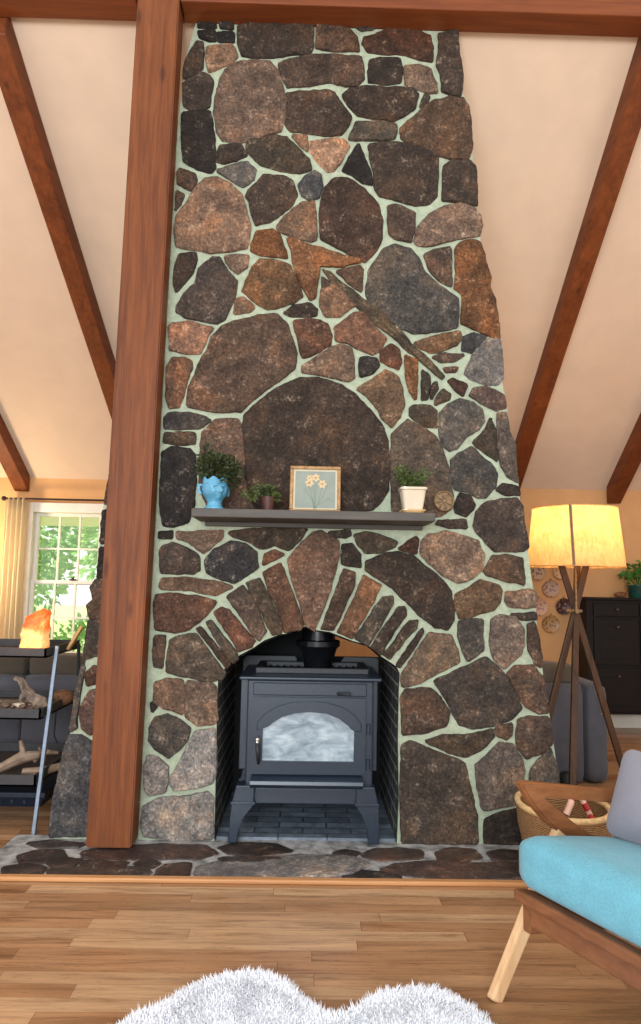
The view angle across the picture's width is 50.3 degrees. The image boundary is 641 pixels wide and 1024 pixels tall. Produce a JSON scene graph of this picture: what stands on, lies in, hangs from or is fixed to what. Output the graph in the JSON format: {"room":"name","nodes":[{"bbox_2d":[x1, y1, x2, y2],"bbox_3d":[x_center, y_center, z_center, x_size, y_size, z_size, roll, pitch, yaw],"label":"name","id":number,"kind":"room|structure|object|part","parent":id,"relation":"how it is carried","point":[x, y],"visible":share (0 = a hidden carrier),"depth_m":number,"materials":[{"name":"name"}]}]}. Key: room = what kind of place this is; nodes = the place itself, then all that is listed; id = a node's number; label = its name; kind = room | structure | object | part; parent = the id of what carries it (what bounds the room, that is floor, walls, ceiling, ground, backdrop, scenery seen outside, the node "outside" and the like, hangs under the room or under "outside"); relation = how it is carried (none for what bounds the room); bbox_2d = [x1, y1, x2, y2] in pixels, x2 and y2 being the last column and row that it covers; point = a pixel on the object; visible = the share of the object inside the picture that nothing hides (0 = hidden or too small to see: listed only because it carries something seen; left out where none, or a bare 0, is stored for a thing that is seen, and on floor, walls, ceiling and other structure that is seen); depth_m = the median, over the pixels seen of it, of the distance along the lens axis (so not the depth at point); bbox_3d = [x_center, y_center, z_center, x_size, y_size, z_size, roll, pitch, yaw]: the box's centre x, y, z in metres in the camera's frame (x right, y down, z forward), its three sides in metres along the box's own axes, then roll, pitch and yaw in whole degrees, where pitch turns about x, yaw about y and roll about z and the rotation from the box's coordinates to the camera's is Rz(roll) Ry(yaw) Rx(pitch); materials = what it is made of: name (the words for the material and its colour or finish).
{"room":"living room","nodes":[
{"label":"living room","id":0,"kind":"room"},
{"bbox_2d":[0,17,640,490],"bbox_3d":[-0.052,-1.439,4.899,8.400,2.418,3.050,1,-6,-1],"label":"ceiling","id":1,"kind":"structure","parent":0,"point":[543,107],"depth_m":4.45,"materials":[{"name":"white paint"}]},
{"bbox_2d":[0,414,29,490],"bbox_3d":[-2.689,-1.430,4.789,0.125,2.223,2.726,1,-6,3],"label":"rafter","id":2,"kind":"object","parent":1,"relation":"attached to","point":[11,461],"visible":1,"depth_m":5.80,"materials":[{"name":"brown wood"}]},
{"bbox_2d":[0,17,115,418],"bbox_3d":[-1.632,-1.408,4.806,0.125,2.223,2.729,1,-6,4],"label":"rafter","id":3,"kind":"object","parent":1,"relation":"attached to","point":[15,85],"visible":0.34,"depth_m":4.18,"materials":[{"name":"brown wood"}]},
{"bbox_2d":[0,0,640,37],"bbox_3d":[-0.003,-2.709,3.534,8.200,0.320,0.140,1,-6,-1],"label":"ridge beam","id":4,"kind":"structure","parent":1,"relation":"attached to","point":[609,18],"depth_m":3.49,"materials":[{"name":"brown wood"}]},
{"bbox_2d":[515,38,640,490],"bbox_3d":[1.725,-1.339,4.862,0.135,2.223,2.710,1,-6,-1],"label":"rafter","id":5,"kind":"object","parent":1,"relation":"attached to","point":[626,124],"visible":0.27,"depth_m":4.43,"materials":[{"name":"brown wood"}]},
{"bbox_2d":[607,413,640,503],"bbox_3d":[2.659,-1.320,4.878,0.125,2.223,2.711,1,-6,-1],"label":"rafter","id":6,"kind":"object","parent":1,"relation":"attached to","point":[629,461],"visible":1,"depth_m":5.82,"materials":[{"name":"brown wood"}]},
{"bbox_2d":[0,728,640,1023],"bbox_3d":[-0.068,1.495,2.207,8.400,0.120,7.900,1,-6,-1],"label":"floor","id":7,"kind":"structure","parent":0,"point":[71,952],"depth_m":2.26,"materials":[{"name":"brown wood"}]},
{"bbox_2d":[0,773,57,806],"bbox_3d":[-1.759,1.525,3.756,0.620,0.079,0.370,1,-6,-1],"label":"storage bin","id":8,"kind":"object","parent":7,"relation":"on","point":[9,795],"visible":0.57,"depth_m":3.60,"materials":[{"name":"plastic"}]},
{"bbox_2d":[0,639,80,834],"bbox_3d":[-1.732,1.113,3.561,0.807,0.862,0.663,1,-6,-1],"label":"ladder shelf","id":9,"kind":"object","parent":7,"relation":"on","point":[13,776],"visible":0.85,"depth_m":3.39,"materials":[{"name":"grey metal"}]},
{"bbox_2d":[0,702,40,708],"bbox_3d":[-1.536,0.979,3.400,0.300,0.041,0.195,1,-6,-1],"label":"gravel bed","id":10,"kind":"object","parent":9,"relation":"in","point":[9,707],"visible":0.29,"depth_m":3.38,"materials":[{"name":"beige gravel"}]},
{"bbox_2d":[15,676,47,707],"bbox_3d":[-1.456,0.921,3.451,0.212,0.171,0.083,-2,-7,25],"label":"driftwood","id":11,"kind":"object","parent":10,"relation":"on","point":[29,695],"visible":0.76,"depth_m":3.44,"materials":[{"name":"brown wood"}]},
{"bbox_2d":[0,741,59,774],"bbox_3d":[-1.480,1.229,3.422,0.482,0.162,0.118,3,-6,-18],"label":"branch","id":12,"kind":"object","parent":9,"relation":"on","point":[22,756],"visible":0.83,"depth_m":3.40,"materials":[{"name":"brown wood"}]},
{"bbox_2d":[0,742,64,786],"bbox_3d":[-1.748,1.301,3.553,0.778,0.053,0.640,1,-6,-1],"label":"tray","id":13,"kind":"object","parent":9,"relation":"on","point":[13,776],"depth_m":3.57,"materials":[{"name":"black metal"}]},
{"bbox_2d":[18,609,50,647],"bbox_3d":[-1.460,0.607,3.490,0.142,0.222,0.138,1,-6,-1],"label":"salt lamp","id":14,"kind":"object","parent":9,"relation":"on","point":[35,627],"visible":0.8,"depth_m":3.44,"materials":[{"name":"orange stone"}]},
{"bbox_2d":[0,689,74,719],"bbox_3d":[-1.743,0.998,3.574,0.775,0.049,0.580,1,-6,-1],"label":"tray","id":15,"kind":"object","parent":9,"relation":"on","point":[6,695],"depth_m":3.37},
{"bbox_2d":[0,639,79,657],"bbox_3d":[-1.737,0.709,3.584,0.776,0.046,0.500,1,-6,-1],"label":"tray","id":16,"kind":"object","parent":9,"relation":"on","point":[8,647],"depth_m":3.40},
{"bbox_3d":[-1.336,1.095,3.324,0.019,0.862,0.173,1,-6,1],"label":"leg","id":17,"kind":"part","parent":9,"relation":"part of","materials":[{"name":"grey metal"}]},
{"bbox_2d":[53,711,57,742],"bbox_3d":[-1.493,1.302,3.906,0.040,0.565,0.064,-5,-8,45],"label":"power cord","id":18,"kind":"object","parent":9,"relation":"hanging from","point":[56,711],"visible":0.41,"depth_m":3.90,"materials":[{"name":"black plastic"}]},
{"bbox_2d":[53,689,72,704],"bbox_3d":[-1.371,0.986,3.634,0.111,0.084,0.102,1,-6,-1],"label":"woven ball","id":19,"kind":"object","parent":9,"relation":"on","point":[65,695],"visible":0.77,"depth_m":3.60,"materials":[{"name":"brown wicker"}]},
{"bbox_2d":[66,625,83,649],"bbox_3d":[-1.313,0.674,3.656,0.086,0.134,0.032,3,-6,-18],"label":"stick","id":20,"kind":"object","parent":9,"relation":"on","point":[80,628],"visible":1,"depth_m":3.65,"materials":[{"name":"brown wood"}]},
{"bbox_3d":[-1.350,1.155,3.807,0.015,0.842,0.157,1,-6,-4],"label":"leg","id":21,"kind":"part","parent":9,"relation":"part of","materials":[{"name":"black metal"}]},
{"bbox_2d":[0,835,521,879],"bbox_3d":[-0.064,1.504,2.979,2.692,0.022,0.461,1,-6,-1],"label":"stone hearth","id":22,"kind":"object","parent":7,"relation":"on","point":[23,854],"visible":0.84,"depth_m":2.94,"materials":[{"name":"stone"}]},
{"bbox_2d":[86,0,183,847],"bbox_3d":[-0.870,-0.709,3.301,0.253,4.420,0.123,1,-6,-1],"label":"timber post","id":23,"kind":"object","parent":22,"relation":"on","point":[123,641],"visible":1,"depth_m":3.21,"materials":[{"name":"brown wood"}]},
{"bbox_2d":[227,627,381,844],"bbox_3d":[-0.049,0.939,3.396,0.732,1.193,0.544,1,-6,-1],"label":"wood stove","id":24,"kind":"object","parent":22,"relation":"on","point":[309,726],"visible":0.98,"depth_m":3.18,"materials":[{"name":"grey metal"}]},
{"bbox_3d":[-0.362,1.380,3.143,0.117,0.252,0.070,1,-6,-1],"label":"leg","id":25,"kind":"part","parent":24,"relation":"part of","materials":[{"name":"grey metal"}]},
{"bbox_3d":[-0.369,1.418,3.516,0.117,0.252,0.070,1,-6,-1],"label":"leg","id":26,"kind":"part","parent":24,"relation":"part of","materials":[{"name":"metal"}]},
{"bbox_3d":[-0.368,1.021,3.417,0.035,0.421,0.350,1,-6,-1],"label":"panel","id":27,"kind":"part","parent":24,"relation":"part of","materials":[{"name":"grey metal"}]},
{"bbox_3d":[-0.289,1.107,3.130,0.022,0.097,0.024,1,-6,-1],"label":"door handle","id":28,"kind":"part","parent":24,"relation":"part of","materials":[{"name":"black metal"}]},
{"bbox_3d":[-0.056,1.042,3.187,0.438,0.236,0.006,1,-6,-1],"label":"door glass","id":29,"kind":"part","parent":24,"relation":"part of","materials":[{"name":"glass"}]},
{"bbox_3d":[-0.054,1.040,3.185,0.526,0.343,0.026,1,-6,-1],"label":"door","id":30,"kind":"part","parent":24,"relation":"part of","materials":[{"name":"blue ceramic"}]},
{"bbox_3d":[-0.051,0.949,3.177,0.485,0.135,0.011,1,-6,-1],"label":"arch molding","id":31,"kind":"part","parent":24,"relation":"part of","materials":[{"name":"grey metal"}]},
{"bbox_3d":[-0.049,0.834,3.211,0.533,0.058,0.018,1,-6,-1],"label":"panel","id":32,"kind":"part","parent":24,"relation":"part of","materials":[{"name":"grey metal"}]},
{"bbox_3d":[-0.050,0.805,3.422,0.666,0.016,0.475,1,-6,-1],"label":"plate","id":33,"kind":"part","parent":24,"relation":"part of","materials":[{"name":"grey metal"}]},
{"bbox_3d":[-0.043,0.788,3.462,0.551,0.030,0.300,1,-6,-1],"label":"raised frame","id":34,"kind":"part","parent":24,"relation":"part of","materials":[{"name":"black metal"}]},
{"bbox_3d":[0.109,0.850,3.186,0.071,0.017,0.027,0,-6,7],"label":"air control lever","id":35,"kind":"part","parent":24,"relation":"part of","materials":[{"name":"black metal"}]},
{"bbox_3d":[0.215,1.391,3.153,0.111,0.252,0.070,1,-6,-1],"label":"leg","id":36,"kind":"part","parent":24,"relation":"part of","materials":[{"name":"grey metal"}]},
{"bbox_3d":[0.254,1.034,3.427,0.023,0.421,0.350,1,-6,-1],"label":"panel","id":37,"kind":"part","parent":24,"relation":"part of","materials":[{"name":"grey metal"}]},
{"bbox_2d":[514,791,610,840],"bbox_3d":[1.039,1.335,2.928,0.393,0.334,0.467,1,-6,-1],"label":"woven basket","id":38,"kind":"object","parent":22,"relation":"on","point":[591,816],"visible":0.41,"depth_m":2.85,"materials":[{"name":"wicker"}]},
{"bbox_2d":[0,874,527,886],"bbox_3d":[-0.186,1.479,2.741,3.020,0.018,0.034,1,-6,-1],"label":"trim","id":39,"kind":"structure","parent":7,"relation":"on","point":[3,877],"depth_m":2.73,"materials":[{"name":"brown wood"}]},
{"bbox_2d":[110,964,495,1023],"bbox_3d":[-0.059,1.338,1.546,1.309,0.056,1.092,1,-6,-1],"label":"sheepskin rug","id":40,"kind":"object","parent":7,"relation":"on","point":[245,996],"visible":1,"depth_m":1.87,"materials":[{"name":"white fur"}]},
{"bbox_2d":[48,21,559,844],"bbox_3d":[-0.029,-0.479,3.777,2.378,4.128,0.885,1,-6,-1],"label":"stone chimney","id":41,"kind":"object","parent":7,"relation":"on","point":[332,301],"visible":0.94,"depth_m":3.36,"materials":[{"name":"stone"}]},
{"bbox_2d":[191,508,434,530],"bbox_3d":[-0.033,0.036,3.194,1.097,0.062,0.262,1,-6,-1],"label":"mantel shelf","id":42,"kind":"object","parent":41,"relation":"attached to","point":[220,517],"visible":1,"depth_m":3.07,"materials":[{"name":"grey paint"}]},
{"bbox_2d":[193,441,243,508],"bbox_3d":[-0.474,-0.170,3.159,0.256,0.325,0.198,1,-6,-1],"label":"planter","id":43,"kind":"object","parent":42,"relation":"on","point":[216,486],"visible":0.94,"depth_m":3.12,"materials":[{"name":"green plant"}]},
{"bbox_2d":[238,482,281,509],"bbox_3d":[-0.277,-0.075,3.139,0.199,0.139,0.114,1,-6,-1],"label":"trailing plant","id":44,"kind":"object","parent":42,"relation":"on","point":[268,498],"visible":0.98,"depth_m":3.13,"materials":[{"name":"green plant"}]},
{"bbox_3d":[-0.243,-0.036,3.156,0.072,0.066,0.072,1,-6,-1],"label":"pot","id":45,"kind":"part","parent":44,"relation":"part of","materials":[{"name":"pink ceramic"}]},
{"bbox_2d":[289,466,340,510],"bbox_3d":[-0.025,-0.105,3.199,0.238,0.222,0.046,1,-6,-1],"label":"picture frame","id":46,"kind":"object","parent":42,"relation":"on","point":[311,487],"visible":0.91,"depth_m":3.19,"materials":[{"name":"brown wood"}]},
{"bbox_2d":[295,471,334,507],"bbox_3d":[-0.025,-0.104,3.194,0.188,0.177,0.020,1,-6,-1],"label":"print","id":47,"kind":"object","parent":46,"relation":"attached to","point":[313,489],"depth_m":3.19,"materials":[{"name":"blue paper"}]},
{"bbox_2d":[393,465,434,512],"bbox_3d":[0.428,-0.105,3.156,0.190,0.229,0.124,1,-6,-1],"label":"square planter","id":48,"kind":"object","parent":42,"relation":"on","point":[412,497],"visible":0.98,"depth_m":3.11,"materials":[{"name":"beige ceramic"}]},
{"bbox_3d":[0.424,-0.055,3.151,0.124,0.108,0.124,1,-6,-1],"label":"pot","id":49,"kind":"part","parent":48,"relation":"part of","materials":[{"name":"beige ceramic"}]},
{"bbox_2d":[433,491,454,510],"bbox_3d":[0.596,-0.053,3.297,0.100,0.100,0.024,1,-6,-1],"label":"wall medallion","id":50,"kind":"object","parent":41,"relation":"attached to","point":[443,500],"visible":1,"depth_m":3.29,"materials":[{"name":"beige wood"}]},
{"bbox_2d":[0,653,607,782],"bbox_3d":[-0.761,1.311,4.626,5.087,0.722,0.900,1,-6,-1],"label":"sectional sofa","id":51,"kind":"object","parent":7,"relation":"on","point":[592,758],"visible":0.17,"depth_m":4.21,"materials":[{"name":"grey fabric"}]},
{"bbox_3d":[-2.566,1.294,4.242,1.459,0.601,0.200,1,-6,-1],"label":"panel","id":52,"kind":"part","parent":51,"relation":"part of","materials":[{"name":"grey fabric"}]},
{"bbox_2d":[0,657,30,674],"bbox_3d":[-2.560,0.952,4.328,1.445,0.138,0.220,1,-6,-1],"label":"cushion","id":53,"kind":"object","parent":51,"relation":"on","point":[8,665],"depth_m":4.24,"materials":[{"name":"grey fabric"}]},
{"bbox_3d":[-1.341,1.319,4.262,0.979,0.601,0.200,1,-6,-1],"label":"panel","id":54,"kind":"part","parent":51,"relation":"part of","materials":[{"name":"grey fabric"}]},
{"bbox_2d":[30,653,85,674],"bbox_3d":[-1.335,0.977,4.348,0.965,0.138,0.220,1,-6,-1],"label":"cushion","id":55,"kind":"object","parent":51,"relation":"on","point":[67,662],"depth_m":4.24,"materials":[{"name":"grey fabric"}]},
{"bbox_2d":[542,661,570,683],"bbox_3d":[0.947,1.024,4.386,1.361,0.138,0.220,1,-6,-1],"label":"cushion","id":56,"kind":"object","parent":51,"relation":"on","point":[549,668],"depth_m":4.29,"materials":[{"name":"grey fabric"}]},
{"bbox_3d":[0.941,1.366,4.300,1.375,0.601,0.200,1,-6,-1],"label":"panel","id":57,"kind":"part","parent":51,"relation":"part of","materials":[{"name":"grey fabric"}]},
{"bbox_3d":[1.705,1.415,4.636,0.152,0.601,0.850,1,-6,-1],"label":"arm","id":58,"kind":"part","parent":51,"relation":"part of","materials":[{"name":"grey fabric"}]},
{"bbox_2d":[487,780,640,1002],"bbox_3d":[1.077,0.981,1.874,0.872,0.889,0.851,4,-7,-28],"label":"armchair","id":59,"kind":"object","parent":7,"relation":"on","point":[581,884],"visible":0.98,"depth_m":1.81,"materials":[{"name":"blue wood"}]},
{"bbox_3d":[0.630,1.200,2.054,0.286,0.474,0.028,3,-6,-19],"label":"leg","id":60,"kind":"part","parent":59,"relation":"part of","materials":[{"name":"brown wood"}]},
{"bbox_3d":[0.881,1.181,2.038,0.653,0.179,0.029,3,-6,-21],"label":"rail","id":61,"kind":"part","parent":59,"relation":"part of","materials":[{"name":"brown wood"}]},
{"bbox_3d":[0.892,0.935,2.168,0.628,0.200,0.034,3,-6,-18],"label":"arm","id":62,"kind":"part","parent":59,"relation":"part of","materials":[{"name":"brown wood"}]},
{"bbox_3d":[0.721,1.081,1.648,0.340,0.088,0.595,1,-6,-1],"label":"rail","id":63,"kind":"part","parent":59,"relation":"part of","materials":[{"name":"brown wood"}]},
{"bbox_2d":[519,836,640,947],"bbox_3d":[0.965,1.024,1.817,0.612,0.230,0.623,4,-7,-29],"label":"seat cushion","id":64,"kind":"object","parent":59,"relation":"on","point":[597,879],"depth_m":1.77,"materials":[{"name":"teal fabric"}]},
{"bbox_2d":[606,749,640,844],"bbox_3d":[0.988,0.831,1.923,0.175,0.244,0.366,4,-7,-26],"label":"throw pillow","id":65,"kind":"object","parent":59,"relation":"on","point":[623,822],"visible":1,"depth_m":1.98,"materials":[{"name":"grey fabric"}]},
{"bbox_2d":[560,771,577,784],"bbox_3d":[1.449,1.587,4.005,0.116,0.126,0.116,1,-6,-1],"label":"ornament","id":66,"kind":"object","parent":7,"relation":"on","point":[564,775],"visible":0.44,"depth_m":3.98,"materials":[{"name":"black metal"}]},
{"bbox_2d":[528,504,626,784],"bbox_3d":[1.459,0.807,3.934,0.557,1.673,0.648,-5,-8,44],"label":"floor lamp","id":67,"kind":"object","parent":7,"relation":"on","point":[578,537],"visible":0.91,"depth_m":3.86,"materials":[{"name":"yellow fabric"}]},
{"bbox_3d":[1.374,0.960,3.949,0.477,1.370,0.031,3,-6,-18],"label":"leg","id":68,"kind":"part","parent":67,"relation":"part of","materials":[{"name":"brown wood"}]},
{"bbox_3d":[1.438,0.952,3.865,0.040,1.371,0.566,-2,-7,26],"label":"leg","id":69,"kind":"part","parent":67,"relation":"part of","materials":[{"name":"brown wood"}]},
{"bbox_2d":[574,566,576,608],"bbox_3d":[1.499,0.386,4.010,0.039,0.388,0.040,1,-6,-1],"label":"lamp pole","id":70,"kind":"object","parent":67,"relation":"attached to","point":[575,567],"depth_m":4.00,"materials":[{"name":"wood"}]},
{"bbox_3d":[1.503,0.152,4.035,0.550,0.342,0.550,1,-6,-1],"label":"lamp shade","id":71,"kind":"part","parent":67,"relation":"part of","materials":[{"name":"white fabric"}]},
{"bbox_3d":[1.610,0.971,3.997,0.421,1.365,0.025,1,-6,1],"label":"leg","id":72,"kind":"part","parent":67,"relation":"part of","materials":[{"name":"brown wood"}]},
{"bbox_2d":[578,597,640,714],"bbox_3d":[2.666,1.297,5.814,0.920,1.123,0.328,1,-6,-1],"label":"cabinet","id":73,"kind":"object","parent":7,"relation":"on","point":[612,625],"visible":0.76,"depth_m":5.70,"materials":[{"name":"black wood"}]},
{"bbox_3d":[2.481,0.824,5.740,0.377,0.108,0.018,1,-6,-1],"label":"drawer","id":74,"kind":"part","parent":73,"relation":"part of","materials":[{"name":"black wood"}]},
{"bbox_3d":[2.476,1.087,5.711,0.377,0.379,0.022,1,-6,-1],"label":"drawer","id":75,"kind":"part","parent":73,"relation":"part of","materials":[{"name":"black wood"}]},
{"bbox_3d":[2.468,1.477,5.670,0.377,0.357,0.022,1,-6,-1],"label":"drawer","id":76,"kind":"part","parent":73,"relation":"part of","materials":[{"name":"black wood"}]},
{"bbox_2d":[614,592,625,597],"bbox_3d":[2.566,0.708,5.846,0.105,0.052,0.072,1,-6,-1],"label":"ornament","id":77,"kind":"object","parent":73,"relation":"on","point":[617,594],"visible":1,"depth_m":5.82,"materials":[{"name":"brown"}]},
{"bbox_2d":[617,560,640,597],"bbox_3d":[2.721,0.573,5.872,0.300,0.331,0.242,1,-6,-1],"label":"potted plant","id":78,"kind":"object","parent":73,"relation":"on","point":[634,591],"visible":0.99,"depth_m":5.87,"materials":[{"name":"green plant"}]},
{"bbox_3d":[2.729,0.683,5.873,0.177,0.112,0.177,1,-6,-1],"label":"pot","id":79,"kind":"part","parent":78,"relation":"part of","materials":[{"name":"green ceramic"}]},
{"bbox_2d":[0,477,640,663],"bbox_3d":[-0.117,0.780,6.071,8.400,2.100,0.140,1,-6,-1],"label":"wall","id":80,"kind":"structure","parent":0,"point":[599,582],"depth_m":6.06,"materials":[{"name":"paint"}]},
{"bbox_2d":[1,496,103,500],"bbox_3d":[-2.067,-0.100,5.984,1.400,0.044,0.142,1,-6,-1],"label":"curtain rod","id":81,"kind":"object","parent":80,"relation":"attached to","point":[3,498],"visible":0.48,"depth_m":5.92,"materials":[{"name":"brown metal"}]},
{"bbox_2d":[0,498,27,638],"bbox_3d":[-2.652,0.801,5.830,0.196,1.854,0.082,1,-6,-1],"label":"curtain","id":82,"kind":"object","parent":81,"relation":"hanging from","point":[12,567],"visible":0.69,"depth_m":5.86,"materials":[{"name":"white fabric"}]},
{"bbox_2d":[20,502,103,652],"bbox_3d":[-2.154,0.639,5.992,1.000,1.433,0.130,1,-6,-1],"label":"window","id":83,"kind":"structure","parent":80,"relation":"in","point":[36,510],"depth_m":6.02,"materials":[{"name":"white paint"}]},
{"bbox_3d":[-2.159,0.927,5.977,0.776,0.652,0.030,1,-6,-1],"label":"sash","id":84,"kind":"part","parent":83,"relation":"part of","materials":[{"name":"white paint"}]},
{"bbox_3d":[-2.148,0.331,6.074,0.776,0.634,0.030,1,-6,-1],"label":"sash","id":85,"kind":"part","parent":83,"relation":"part of","materials":[{"name":"white paint"}]},
{"bbox_2d":[530,567,545,579],"bbox_3d":[1.923,0.525,6.054,0.149,0.162,0.020,1,-6,-1],"label":"wall plate","id":86,"kind":"object","parent":80,"relation":"attached to","point":[536,573],"visible":0.71,"depth_m":6.05,"materials":[{"name":"ceramic"}]},
{"bbox_2d":[536,597,547,615],"bbox_3d":[1.926,0.831,6.022,0.155,0.168,0.020,1,-6,-1],"label":"wall plate","id":87,"kind":"object","parent":80,"relation":"attached to","point":[541,609],"visible":0.65,"depth_m":6.02,"materials":[{"name":"ceramic"}]},
{"bbox_2d":[543,614,559,632],"bbox_3d":[2.027,0.979,6.009,0.155,0.168,0.020,1,-6,-1],"label":"wall plate","id":88,"kind":"object","parent":80,"relation":"attached to","point":[551,624],"visible":1,"depth_m":6.01,"materials":[{"name":"ceramic"}]},
{"bbox_2d":[543,578,559,596],"bbox_3d":[2.038,0.670,6.041,0.151,0.164,0.020,1,-6,-1],"label":"wall plate","id":89,"kind":"object","parent":80,"relation":"attached to","point":[551,588],"visible":1,"depth_m":6.04,"materials":[{"name":"ceramic"}]},
{"bbox_2d":[553,568,569,578],"bbox_3d":[2.133,0.517,6.059,0.149,0.162,0.020,1,-6,-1],"label":"wall plate","id":90,"kind":"object","parent":80,"relation":"attached to","point":[556,572],"visible":0.38,"depth_m":6.05,"materials":[{"name":"ceramic"}]},
{"bbox_2d":[556,597,570,614],"bbox_3d":[2.148,0.828,6.027,0.146,0.158,0.020,1,-6,-1],"label":"wall plate","id":91,"kind":"object","parent":80,"relation":"attached to","point":[562,604],"visible":0.85,"depth_m":6.03,"materials":[{"name":"ceramic"}]},
{"bbox_2d":[610,714,640,727],"bbox_3d":[-0.134,1.759,5.889,8.200,0.115,0.018,1,-6,-1],"label":"baseboard","id":92,"kind":"structure","parent":80,"relation":"attached to","point":[619,720],"depth_m":5.93,"materials":[{"name":"white paint"}]},
{"label":"outside","id":93,"kind":"structure","parent":0,"visible":0},
{"bbox_2d":[35,605,87,651],"bbox_3d":[-4.463,3.907,22.890,24.000,0.100,33.500,1,-6,-1],"label":"lawn","id":94,"kind":"structure","parent":93,"point":[65,610],"depth_m":29.70,"materials":[{"name":"green plant"}]},
{"bbox_2d":[34,525,72,608],"bbox_3d":[-9.149,0.414,18.881,4.537,5.858,4.519,1,-6,-1],"label":"tree","id":95,"kind":"object","parent":94,"relation":"on","point":[43,527],"visible":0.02,"depth_m":18.63,"materials":[{"name":"green plant"}]},
{"bbox_2d":[34,525,86,614],"bbox_3d":[-5.817,0.582,12.916,2.998,4.413,2.893,1,-6,-1],"label":"tree","id":96,"kind":"object","parent":94,"relation":"on","point":[43,560],"visible":0.18,"depth_m":12.62,"materials":[{"name":"green plant"}]},
{"bbox_2d":[49,611,88,651],"bbox_3d":[-3.436,2.146,10.783,2.240,1.316,1.435,1,-6,-1],"label":"shrub","id":97,"kind":"object","parent":94,"relation":"on","point":[78,622],"visible":0.05,"depth_m":10.59,"materials":[{"name":"green plant"}]},
{"bbox_2d":[65,526,97,580],"bbox_3d":[-4.602,0.658,16.407,3.500,5.031,3.465,1,-6,-1],"label":"tree","id":98,"kind":"object","parent":94,"relation":"on","point":[88,561],"visible":0.02,"depth_m":15.88,"materials":[{"name":"green plant"}]},
{"bbox_2d":[76,526,98,567],"bbox_3d":[-3.127,0.724,12.120,2.648,4.067,2.483,1,-6,-1],"label":"tree","id":99,"kind":"object","parent":94,"relation":"on","point":[87,532],"visible":0.02,"depth_m":11.66,"materials":[{"name":"green plant"}]},
{"bbox_2d":[81,541,96,578],"bbox_3d":[-5.618,0.748,22.540,4.842,6.083,4.812,1,-6,-1],"label":"tree","id":100,"kind":"object","parent":94,"relation":"on","point":[85,541],"visible":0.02,"depth_m":22.00,"materials":[{"name":"green plant"}]},
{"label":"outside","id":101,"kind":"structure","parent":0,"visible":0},
{"bbox_2d":[41,516,98,526],"bbox_3d":[-2.125,0.029,7.398,6.000,0.105,2.200,1,-6,-1],"label":"ceiling","id":102,"kind":"structure","parent":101,"point":[45,521],"depth_m":7.81,"materials":[{"name":"paint"}]}
]}

